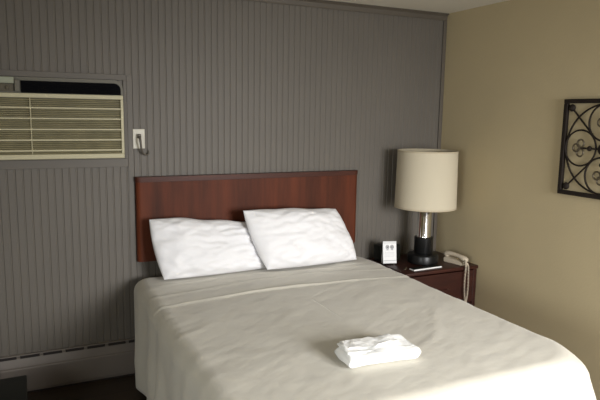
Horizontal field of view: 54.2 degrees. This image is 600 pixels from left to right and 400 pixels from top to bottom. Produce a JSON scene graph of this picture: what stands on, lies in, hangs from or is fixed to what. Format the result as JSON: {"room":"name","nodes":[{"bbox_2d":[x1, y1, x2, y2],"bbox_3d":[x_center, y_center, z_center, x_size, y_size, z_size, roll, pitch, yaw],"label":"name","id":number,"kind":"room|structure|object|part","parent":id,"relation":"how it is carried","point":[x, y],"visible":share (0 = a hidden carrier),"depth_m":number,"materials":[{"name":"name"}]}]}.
{"room":"hotel room","nodes":[
{"label":"hotel room","id":0,"kind":"room"},
{"bbox_2d":[27,375,146,399],"bbox_3d":[0.034,1.508,1.600,4.872,0.100,5.200,-3,9,-25],"label":"floor","id":1,"kind":"structure","parent":0,"point":[120,388],"depth_m":3.52,"materials":[{"name":"brown carpet"}]},
{"bbox_2d":[0,375,27,399],"bbox_3d":[-1.629,1.111,2.825,0.584,0.275,0.440,-3,9,-25],"label":"side table","id":2,"kind":"object","parent":1,"relation":"on","point":[13,388],"visible":1,"depth_m":2.97,"materials":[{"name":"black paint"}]},
{"bbox_2d":[368,251,477,305],"bbox_3d":[0.907,0.755,4.396,0.643,0.600,0.497,-3,9,-25],"label":"nightstand","id":3,"kind":"object","parent":1,"relation":"on","point":[448,279],"visible":0.32,"depth_m":4.21,"materials":[{"name":"brown wood"}]},
{"bbox_2d":[374,243,399,261],"bbox_3d":[0.650,0.389,4.376,0.180,0.122,0.102,-3,9,-25],"label":"clock radio","id":4,"kind":"object","parent":3,"relation":"on","point":[377,247],"visible":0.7,"depth_m":4.35,"materials":[{"name":"black paint"}]},
{"bbox_2d":[381,241,395,263],"bbox_3d":[0.647,0.380,4.256,0.101,0.164,0.047,0,9,-9],"label":"tent card","id":5,"kind":"object","parent":3,"relation":"on","point":[389,247],"visible":1,"depth_m":4.24,"materials":[{"name":"white paper"}]},
{"bbox_2d":[385,245,393,252],"bbox_3d":[0.649,0.367,4.243,0.069,0.081,0.030,-3,9,-25],"label":"print","id":6,"kind":"object","parent":5,"relation":"on","point":[388,248],"depth_m":4.24,"materials":[{"name":"grey paper"}]},
{"bbox_2d":[410,264,441,270],"bbox_3d":[0.892,0.480,4.160,0.250,0.011,0.053,-4,10,-28],"label":"notepad","id":7,"kind":"object","parent":3,"relation":"on","point":[434,265],"visible":1,"depth_m":4.14,"materials":[{"name":"white paper"}]},
{"bbox_2d":[394,148,458,265],"bbox_3d":[0.914,0.050,4.287,0.447,0.826,0.447,-3,9,-25],"label":"table lamp","id":8,"kind":"object","parent":3,"relation":"on","point":[426,179],"visible":1,"depth_m":4.09,"materials":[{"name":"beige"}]},
{"bbox_3d":[0.913,0.150,4.301,0.104,0.240,0.104,-3,9,-25],"label":"chrome stem","id":9,"kind":"part","parent":8,"relation":"part of","materials":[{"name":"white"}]},
{"bbox_3d":[0.918,-0.153,4.257,0.444,0.413,0.444,-3,9,-25],"label":"lamp shade","id":10,"kind":"part","parent":8,"relation":"part of","materials":[{"name":"beige fabric"}]},
{"bbox_3d":[1.001,0.640,4.177,0.570,0.238,0.020,-3,9,-25],"label":"drawer","id":11,"kind":"part","parent":3,"relation":"part of","materials":[{"name":"brown wood"}]},
{"bbox_2d":[443,250,468,301],"bbox_3d":[1.154,0.558,4.324,0.089,0.342,0.249,-4,10,-31],"label":"telephone","id":12,"kind":"object","parent":3,"relation":"on","point":[455,258],"visible":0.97,"depth_m":4.27,"materials":[{"name":"beige plastic"}]},
{"bbox_3d":[1.188,0.588,4.235,0.049,0.309,0.056,-3,9,-25],"label":"coiled cord","id":13,"kind":"part","parent":12,"relation":"part of","materials":[{"name":"beige plastic"}]},
{"bbox_3d":[1.175,0.752,4.536,0.030,0.574,0.475,-3,9,-25],"label":"panel","id":14,"kind":"part","parent":3,"relation":"part of","materials":[{"name":"brown wood"}]},
{"bbox_3d":[0.122,0.915,3.170,1.578,0.618,1.975,-3,9,-25],"label":"bed","id":15,"kind":"object","parent":1,"relation":"on","visible":0},
{"bbox_2d":[134,257,595,399],"bbox_3d":[0.159,0.881,3.066,1.971,0.632,2.189,-3,9,-25],"label":"bedspread","id":16,"kind":"object","parent":15,"relation":"on","point":[257,334],"visible":0.94,"depth_m":2.73,"materials":[{"name":"fabric"}]},
{"bbox_2d":[149,218,265,279],"bbox_3d":[-0.560,0.284,3.679,0.733,0.364,0.245,-3,9,-25],"label":"pillow","id":17,"kind":"object","parent":16,"relation":"on","point":[183,247],"visible":0.87,"depth_m":3.58,"materials":[{"name":"white fabric"}]},
{"bbox_2d":[243,208,355,269],"bbox_3d":[0.019,0.242,3.897,0.814,0.390,0.245,-4,10,-31],"label":"pillow","id":18,"kind":"object","parent":16,"relation":"on","point":[284,237],"visible":1,"depth_m":3.80,"materials":[{"name":"white fabric"}]},
{"bbox_2d":[334,334,420,367],"bbox_3d":[0.327,0.629,2.467,0.342,0.076,0.156,-2,9,-21],"label":"folded towel","id":19,"kind":"object","parent":16,"relation":"on","point":[383,348],"visible":1,"depth_m":2.43,"materials":[{"name":"white fabric"}]},
{"bbox_2d":[0,0,443,356],"bbox_3d":[-1.035,-0.102,3.693,4.672,2.440,0.100,-3,9,-25],"label":"wall","id":20,"kind":"structure","parent":0,"point":[219,86],"depth_m":3.72,"materials":[{"name":"grey paint"}]},
{"bbox_2d":[0,76,124,160],"bbox_3d":[-1.586,-0.455,3.286,1.163,0.466,0.058,-3,9,-25],"label":"air conditioner","id":21,"kind":"object","parent":20,"relation":"attached to","point":[41,118],"visible":1,"depth_m":3.37,"materials":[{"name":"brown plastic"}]},
{"bbox_3d":[-1.707,-0.656,3.182,0.276,0.035,0.030,-3,9,-25],"label":"control door","id":22,"kind":"part","parent":21,"relation":"part of","materials":[{"name":"grey plastic"}]},
{"bbox_3d":[-1.572,-0.635,3.257,0.026,0.063,0.016,-3,9,-25],"label":"divider post","id":23,"kind":"part","parent":21,"relation":"part of","materials":[{"name":"grey plastic"}]},
{"bbox_3d":[-1.576,-0.413,3.286,1.106,0.313,0.019,-3,9,-25],"label":"louvre panel","id":24,"kind":"part","parent":21,"relation":"part of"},
{"bbox_2d":[20,80,120,94],"bbox_3d":[-1.313,-0.646,3.383,0.538,0.067,0.007,-3,9,-25],"label":"vent","id":25,"kind":"object","parent":21,"relation":"attached to","point":[27,87],"depth_m":3.37,"materials":[{"name":"black plastic"}]},
{"bbox_2d":[0,70,127,169],"bbox_3d":[-1.609,-0.449,3.302,1.235,0.553,0.012,-3,9,-25],"label":"trim","id":26,"kind":"structure","parent":20,"relation":"attached to","point":[71,163],"depth_m":3.43,"materials":[{"name":"grey paint"}]},
{"bbox_2d":[0,338,134,392],"bbox_3d":[-1.286,1.016,3.659,3.880,0.232,0.054,-3,9,-25],"label":"baseboard heater","id":27,"kind":"object","parent":20,"relation":"attached to","point":[68,366],"visible":0.29,"depth_m":3.59,"materials":[{"name":"metal"}]},
{"bbox_3d":[-1.292,0.905,3.658,3.880,0.013,0.022,-3,9,-25],"label":"rail","id":28,"kind":"part","parent":27,"relation":"part of","materials":[{"name":"metal"}]},
{"bbox_3d":[-1.288,1.124,3.675,3.880,0.012,0.035,-3,9,-25],"label":"foot rail","id":29,"kind":"part","parent":27,"relation":"part of","materials":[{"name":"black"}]},
{"bbox_2d":[126,75,136,337],"bbox_3d":[-1.044,0.068,3.657,0.033,1.655,0.003,-3,9,-25],"label":"trim","id":30,"kind":"structure","parent":20,"relation":"attached to","point":[128,78],"depth_m":3.63,"materials":[{"name":"grey paint"}]},
{"bbox_2d":[133,129,148,155],"bbox_3d":[-0.968,-0.351,3.591,0.097,0.164,0.064,-3,9,-25],"label":"wall outlet","id":31,"kind":"object","parent":20,"relation":"attached to","point":[138,134],"visible":1,"depth_m":3.60,"materials":[{"name":"beige plastic"}]},
{"bbox_3d":[-0.991,-0.376,3.607,0.072,0.120,0.006,-3,9,-25],"label":"plate","id":32,"kind":"part","parent":31,"relation":"part of","materials":[{"name":"beige plastic"}]},
{"bbox_3d":[-0.961,-0.332,3.602,0.030,0.124,0.087,4,9,23],"label":"cord","id":33,"kind":"part","parent":31,"relation":"part of","materials":[{"name":"brown plastic"}]},
{"bbox_2d":[134,170,357,261],"bbox_3d":[-0.301,0.085,3.983,1.590,0.535,0.047,-3,9,-25],"label":"headboard","id":34,"kind":"object","parent":20,"relation":"attached to","point":[206,196],"visible":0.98,"depth_m":3.88,"materials":[{"name":"brown wood"}]},
{"bbox_3d":[-0.298,-0.165,3.946,1.590,0.029,0.047,-3,9,-25],"label":"rail","id":35,"kind":"part","parent":34,"relation":"part of","materials":[{"name":"brown wood"}]},
{"bbox_2d":[243,0,448,20],"bbox_3d":[-0.989,-1.273,3.460,4.671,0.052,0.030,-3,9,-25],"label":"trim","id":36,"kind":"structure","parent":20,"relation":"attached to","point":[324,4],"depth_m":4.13,"materials":[{"name":"grey paint"}]},
{"bbox_2d":[432,21,446,250],"bbox_3d":[1.089,-0.293,4.615,0.030,2.156,0.010,-3,9,-25],"label":"trim","id":37,"kind":"structure","parent":20,"relation":"attached to","point":[444,22],"depth_m":4.54,"materials":[{"name":"grey paint"}]},
{"bbox_2d":[330,0,507,12],"bbox_3d":[0.073,-1.004,1.228,4.872,0.100,5.200,-3,9,-25],"label":"ceiling","id":38,"kind":"structure","parent":0,"point":[442,6],"depth_m":4.07,"materials":[{"name":"white paint"}]},
{"bbox_2d":[436,0,599,399],"bbox_3d":[2.211,0.136,2.426,0.100,2.440,5.200,-3,9,-25],"label":"wall","id":39,"kind":"structure","parent":0,"point":[511,66],"depth_m":3.82,"materials":[{"name":"beige paint"}]},
{"bbox_2d":[557,99,599,199],"bbox_3d":[1.706,-0.283,3.298,0.032,0.567,0.567,-3,9,-25],"label":"wall art","id":40,"kind":"object","parent":39,"relation":"attached to","point":[564,139],"visible":1,"depth_m":3.46,"materials":[{"name":"metal"}]},
{"bbox_3d":[1.635,-0.143,3.471,0.026,0.178,0.178,-3,9,-25],"label":"corner rod","id":41,"kind":"part","parent":40,"relation":"part of","materials":[{"name":"metal"}]},
{"bbox_3d":[1.640,-0.470,3.423,0.026,0.178,0.178,-3,9,-25],"label":"corner rod","id":42,"kind":"part","parent":40,"relation":"part of","materials":[{"name":"metal"}]},
{"bbox_3d":[1.669,-0.295,3.371,0.021,0.030,0.124,-3,9,-25],"label":"stem","id":43,"kind":"part","parent":40,"relation":"part of","materials":[{"name":"metal"}]}
]}

